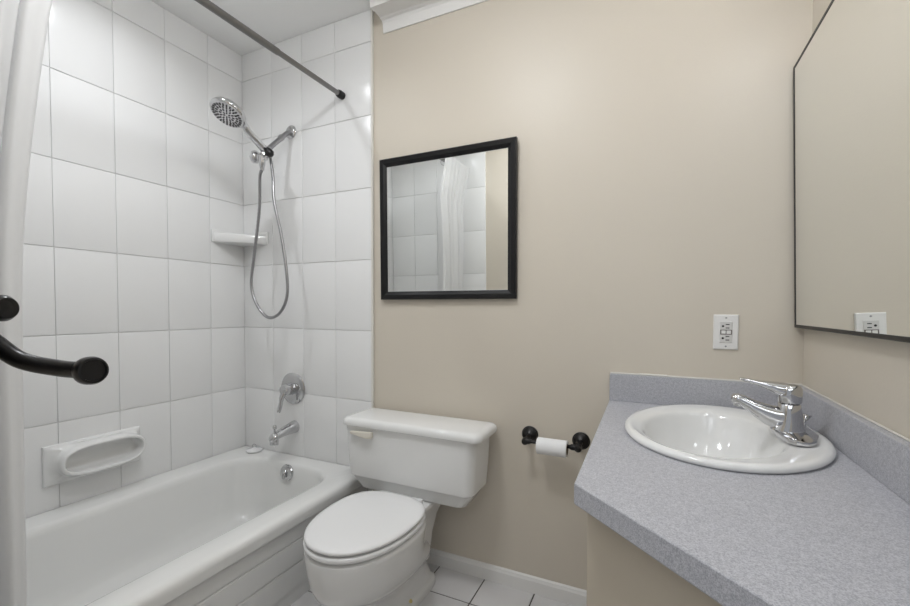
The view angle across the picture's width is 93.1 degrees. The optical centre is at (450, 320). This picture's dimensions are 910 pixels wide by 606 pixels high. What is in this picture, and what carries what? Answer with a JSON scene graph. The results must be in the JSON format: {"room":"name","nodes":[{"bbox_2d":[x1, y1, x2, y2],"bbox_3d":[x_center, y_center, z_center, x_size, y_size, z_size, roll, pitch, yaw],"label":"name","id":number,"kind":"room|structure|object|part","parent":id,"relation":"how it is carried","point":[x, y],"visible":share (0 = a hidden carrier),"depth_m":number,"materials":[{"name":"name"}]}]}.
{"room":"bathroom","nodes":[
{"label":"bathroom","id":0,"kind":"room"},
{"bbox_2d":[22,0,245,518],"bbox_3d":[-1.447,-0.167,1.635,0.131,2.370,1.690,1,2,25],"label":"wall","id":1,"kind":"structure","parent":0,"point":[132,168],"depth_m":1.78,"materials":[{"name":"white tile"}]},
{"bbox_2d":[41,426,145,487],"bbox_3d":[-1.343,0.514,1.649,0.066,0.144,0.317,1,2,25],"label":"soap dish","id":2,"kind":"object","parent":1,"relation":"attached to","point":[70,460],"visible":1,"depth_m":1.63,"materials":[{"name":"white ceramic"}]},
{"bbox_2d":[151,0,370,55],"bbox_3d":[-0.306,-1.364,1.125,2.590,0.060,1.570,1,2,25],"label":"ceiling","id":3,"kind":"structure","parent":0,"point":[276,21],"depth_m":1.92,"materials":[{"name":"white paint"}]},
{"bbox_2d":[290,563,573,605],"bbox_3d":[-0.647,1.080,0.497,2.590,0.050,3.120,1,2,25],"label":"floor","id":4,"kind":"structure","parent":0,"point":[451,587],"depth_m":1.61,"materials":[{"name":"grey tile"}]},
{"bbox_2d":[25,446,366,605],"bbox_3d":[-1.030,0.853,1.465,0.796,0.343,1.427,1,2,25],"label":"bathtub","id":5,"kind":"object","parent":4,"relation":"on","point":[228,528],"visible":0.94,"depth_m":1.58,"materials":[{"name":"white ceramic"}]},
{"bbox_2d":[246,444,262,453],"bbox_3d":[-0.996,0.642,2.188,0.080,0.038,0.080,1,2,25],"label":"drain stopper","id":6,"kind":"object","parent":5,"relation":"on","point":[256,449],"visible":1,"depth_m":2.17,"materials":[{"name":"white plastic"}]},
{"bbox_3d":[-0.698,0.885,1.308,0.032,0.291,1.427,1,2,25],"label":"panel","id":7,"kind":"part","parent":5,"relation":"part of","materials":[{"name":"white ceramic"}]},
{"bbox_3d":[-0.766,0.709,2.017,0.076,0.075,0.023,1,2,25],"label":"overflow plate","id":8,"kind":"part","parent":5,"relation":"part of","materials":[{"name":"silver metal"}]},
{"bbox_2d":[303,408,496,605],"bbox_3d":[-0.222,0.709,1.501,0.598,0.636,0.647,1,2,25],"label":"toilet","id":9,"kind":"object","parent":4,"relation":"on","point":[366,548],"visible":1,"depth_m":1.52,"materials":[{"name":"white ceramic"}]},
{"bbox_3d":[-0.347,0.442,1.689,0.103,0.026,0.026,1,2,25],"label":"flush lever","id":10,"kind":"part","parent":9,"relation":"part of","materials":[{"name":"beige plastic"}]},
{"bbox_3d":[-0.281,0.669,1.404,0.336,0.020,0.423,1,2,25],"label":"seat","id":11,"kind":"part","parent":9,"relation":"part of","materials":[{"name":"white plastic"}]},
{"bbox_3d":[-0.281,0.647,1.405,0.332,0.018,0.419,1,2,25],"label":"seat lid","id":12,"kind":"part","parent":9,"relation":"part of","materials":[{"name":"white plastic"}]},
{"bbox_3d":[-0.135,0.546,1.702,0.566,0.259,0.193,1,2,25],"label":"tank","id":13,"kind":"part","parent":9,"relation":"part of","materials":[{"name":"white ceramic"}]},
{"bbox_3d":[-0.127,0.401,1.691,0.598,0.032,0.208,1,2,25],"label":"tank lid","id":14,"kind":"part","parent":9,"relation":"part of","materials":[{"name":"white ceramic"}]},
{"bbox_2d":[586,514,721,605],"bbox_3d":[0.404,0.689,0.848,0.294,0.717,1.313,0,2,4],"label":"vanity cabinet","id":15,"kind":"object","parent":4,"relation":"on","point":[619,573],"visible":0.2,"depth_m":0.71,"materials":[{"name":"beige paint"}]},
{"bbox_2d":[574,372,909,605],"bbox_3d":[0.516,0.263,0.798,0.532,0.137,1.296,1,2,25],"label":"countertop","id":16,"kind":"structure","parent":15,"relation":"on","point":[837,533],"depth_m":0.68,"materials":[{"name":"laminate"}]},
{"bbox_2d":[625,404,836,473],"bbox_3d":[0.676,0.344,1.086,0.439,0.153,0.579,1,2,25],"label":"sink","id":17,"kind":"object","parent":16,"relation":"in","point":[718,437],"visible":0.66,"depth_m":1.16,"materials":[{"name":"white ceramic"}]},
{"bbox_2d":[731,377,818,446],"bbox_3d":[0.777,0.206,1.029,0.177,0.128,0.183,1,2,25],"label":"faucet","id":18,"kind":"object","parent":17,"relation":"on","point":[786,420],"visible":1,"depth_m":1.02,"materials":[{"name":"silver metal"}]},
{"bbox_3d":[0.771,0.224,1.050,0.149,0.083,0.066,1,2,25],"label":"spout","id":19,"kind":"part","parent":18,"relation":"part of","materials":[{"name":"silver metal"}]},
{"bbox_3d":[0.776,0.167,1.046,0.125,0.052,0.053,1,2,25],"label":"lever","id":20,"kind":"part","parent":18,"relation":"part of","materials":[{"name":"silver metal"}]},
{"bbox_3d":[0.811,0.265,1.014,0.082,0.011,0.183,1,2,25],"label":"plate","id":21,"kind":"part","parent":18,"relation":"part of","materials":[{"name":"silver metal"}]},
{"bbox_3d":[0.880,0.246,1.066,0.022,0.032,0.022,1,2,25],"label":"lift rod","id":22,"kind":"part","parent":18,"relation":"part of","materials":[{"name":"silver metal"}]},
{"bbox_2d":[242,0,812,589],"bbox_3d":[0.052,-0.166,1.786,2.472,2.370,0.128,1,2,25],"label":"wall","id":23,"kind":"structure","parent":0,"point":[655,137],"depth_m":1.59,"materials":[{"name":"beige paint"}]},
{"bbox_2d":[211,229,268,246],"bbox_3d":[-1.036,-0.415,2.125,0.184,0.064,0.184,1,2,25],"label":"corner shelf","id":24,"kind":"object","parent":23,"relation":"attached to","point":[217,236],"visible":0.93,"depth_m":2.12,"materials":[{"name":"white ceramic"}]},
{"bbox_2d":[195,0,345,99],"bbox_3d":[-0.795,-0.998,1.301,0.035,0.035,1.432,1,2,25],"label":"shower rod","id":25,"kind":"object","parent":23,"relation":"attached to","point":[208,4],"visible":1,"depth_m":1.54,"materials":[{"name":"silver metal"}]},
{"bbox_2d":[0,0,52,605],"bbox_3d":[-1.027,-0.086,0.895,0.145,1.850,0.417,1,2,25],"label":"shower curtain","id":26,"kind":"object","parent":25,"relation":"hanging from","point":[23,23],"visible":0.96,"depth_m":0.98,"materials":[{"name":"fabric"}]},
{"bbox_2d":[249,125,295,170],"bbox_3d":[-0.815,-0.810,1.996,0.111,0.266,0.211,1,2,25],"label":"shower arm","id":27,"kind":"object","parent":23,"relation":"attached to","point":[255,156],"visible":0.97,"depth_m":1.93,"materials":[{"name":"silver metal"}]},
{"bbox_2d":[209,97,288,318],"bbox_3d":[-0.888,-0.452,1.855,0.245,0.896,0.287,1,2,25],"label":"shower","id":28,"kind":"object","parent":27,"relation":"attached to","point":[225,110],"visible":0.98,"depth_m":1.93,"materials":[{"name":"silver metal"}]},
{"bbox_3d":[-0.861,-0.807,1.879,0.041,0.115,0.152,1,2,25],"label":"handle","id":29,"kind":"part","parent":28,"relation":"part of","materials":[{"name":"silver metal"}]},
{"bbox_2d":[269,420,298,445],"bbox_3d":[-0.799,0.531,2.059,0.062,0.092,0.147,1,2,25],"label":"tub spout","id":30,"kind":"object","parent":23,"relation":"attached to","point":[292,427],"visible":1,"depth_m":2.04,"materials":[{"name":"silver metal"}]},
{"bbox_2d":[277,373,304,412],"bbox_3d":[-0.792,0.347,2.081,0.154,0.182,0.090,1,2,25],"label":"shower valve","id":31,"kind":"object","parent":23,"relation":"attached to","point":[292,389],"visible":1,"depth_m":2.09,"materials":[{"name":"silver metal"}]},
{"bbox_3d":[-0.798,0.371,2.070,0.058,0.134,0.062,1,2,25],"label":"lever handle","id":32,"kind":"part","parent":31,"relation":"part of","materials":[{"name":"silver metal"}]},
{"bbox_2d":[371,9,373,407],"bbox_3d":[-0.344,-0.336,1.902,0.010,2.040,0.012,1,2,25],"label":"trim","id":33,"kind":"structure","parent":23,"relation":"attached to","point":[372,11],"depth_m":1.89,"materials":[{"name":"white"}]},
{"bbox_2d":[370,0,488,33],"bbox_3d":[0.355,-1.282,1.492,1.468,0.120,0.104,1,2,25],"label":"trim","id":34,"kind":"structure","parent":23,"relation":"attached to","point":[394,15],"depth_m":1.76,"materials":[{"name":"white paint"}]},
{"bbox_2d":[379,136,517,299],"bbox_3d":[-0.027,-0.387,1.738,0.607,0.598,0.030,1,2,25],"label":"wall mirror","id":35,"kind":"object","parent":23,"relation":"attached to","point":[448,216],"visible":1,"depth_m":1.72,"materials":[{"name":"black mirror"}]},
{"bbox_2d":[427,548,586,605],"bbox_3d":[0.117,0.991,1.719,1.060,0.060,0.013,1,2,25],"label":"baseboard","id":36,"kind":"structure","parent":23,"relation":"attached to","point":[550,589],"depth_m":1.66,"materials":[{"name":"white paint"}]},
{"bbox_2d":[521,426,589,452],"bbox_3d":[0.366,0.428,1.547,0.248,0.062,0.082,1,2,25],"label":"toilet paper holder","id":37,"kind":"object","parent":23,"relation":"attached to","point":[581,441],"visible":0.98,"depth_m":1.54,"materials":[{"name":"black metal"}]},
{"bbox_3d":[0.279,0.434,1.579,0.027,0.028,0.065,1,2,25],"label":"post","id":38,"kind":"part","parent":37,"relation":"part of","materials":[{"name":"black metal"}]},
{"bbox_2d":[536,437,568,457],"bbox_3d":[0.358,0.445,1.519,0.105,0.058,0.058,1,2,25],"label":"toilet paper roll","id":39,"kind":"object","parent":37,"relation":"on","point":[545,446],"visible":0.96,"depth_m":1.50,"materials":[{"name":"white paper"}]},
{"bbox_3d":[0.447,0.437,1.499,0.027,0.028,0.065,1,2,25],"label":"post","id":40,"kind":"part","parent":37,"relation":"part of","materials":[{"name":"black metal"}]},
{"bbox_2d":[609,373,801,408],"bbox_3d":[0.789,0.230,1.374,0.530,0.091,0.019,1,2,25],"label":"backsplash","id":41,"kind":"structure","parent":23,"relation":"attached to","point":[623,387],"depth_m":1.39,"materials":[{"name":"laminate"}]},
{"bbox_2d":[713,314,738,349],"bbox_3d":[0.857,0.035,1.342,0.067,0.109,0.010,1,2,25],"label":"wall outlet","id":42,"kind":"object","parent":23,"relation":"attached to","point":[725,327],"visible":1,"depth_m":1.34,"materials":[{"name":"white plastic"}]},
{"bbox_2d":[720,321,732,342],"bbox_3d":[0.857,0.035,1.341,0.033,0.066,0.004,1,2,25],"label":"receptacle","id":43,"kind":"object","parent":42,"relation":"attached to","point":[726,327],"depth_m":1.34,"materials":[{"name":"white plastic"}]},
{"bbox_2d":[803,0,909,438],"bbox_3d":[0.779,-0.128,0.577,0.120,2.370,1.450,1,2,25],"label":"wall","id":44,"kind":"structure","parent":0,"point":[870,377],"depth_m":0.91,"materials":[{"name":"beige paint"}]},
{"bbox_2d":[793,0,909,342],"bbox_3d":[0.773,-0.344,0.751,0.042,0.754,1.110,1,2,25],"label":"vanity mirror","id":45,"kind":"object","parent":44,"relation":"attached to","point":[851,78],"visible":1,"depth_m":0.87,"materials":[{"name":"black mirror"}]},
{"bbox_2d":[800,386,909,503],"bbox_3d":[0.743,0.250,0.679,0.020,0.091,1.276,1,2,25],"label":"backsplash","id":46,"kind":"structure","parent":44,"relation":"attached to","point":[885,455],"depth_m":0.84,"materials":[{"name":"laminate"}]},
{"bbox_3d":[-0.618,-0.127,0.377,2.472,2.370,0.129,1,2,25],"label":"wall","id":47,"kind":"structure","parent":0,"visible":0},
{"bbox_2d":[0,295,108,384],"bbox_3d":[-0.342,0.016,0.337,0.113,0.073,0.054,0,2,1],"label":"robe hook","id":48,"kind":"object","parent":47,"relation":"attached to","point":[91,370],"visible":1,"depth_m":0.35,"materials":[{"name":"black metal"}]}
]}

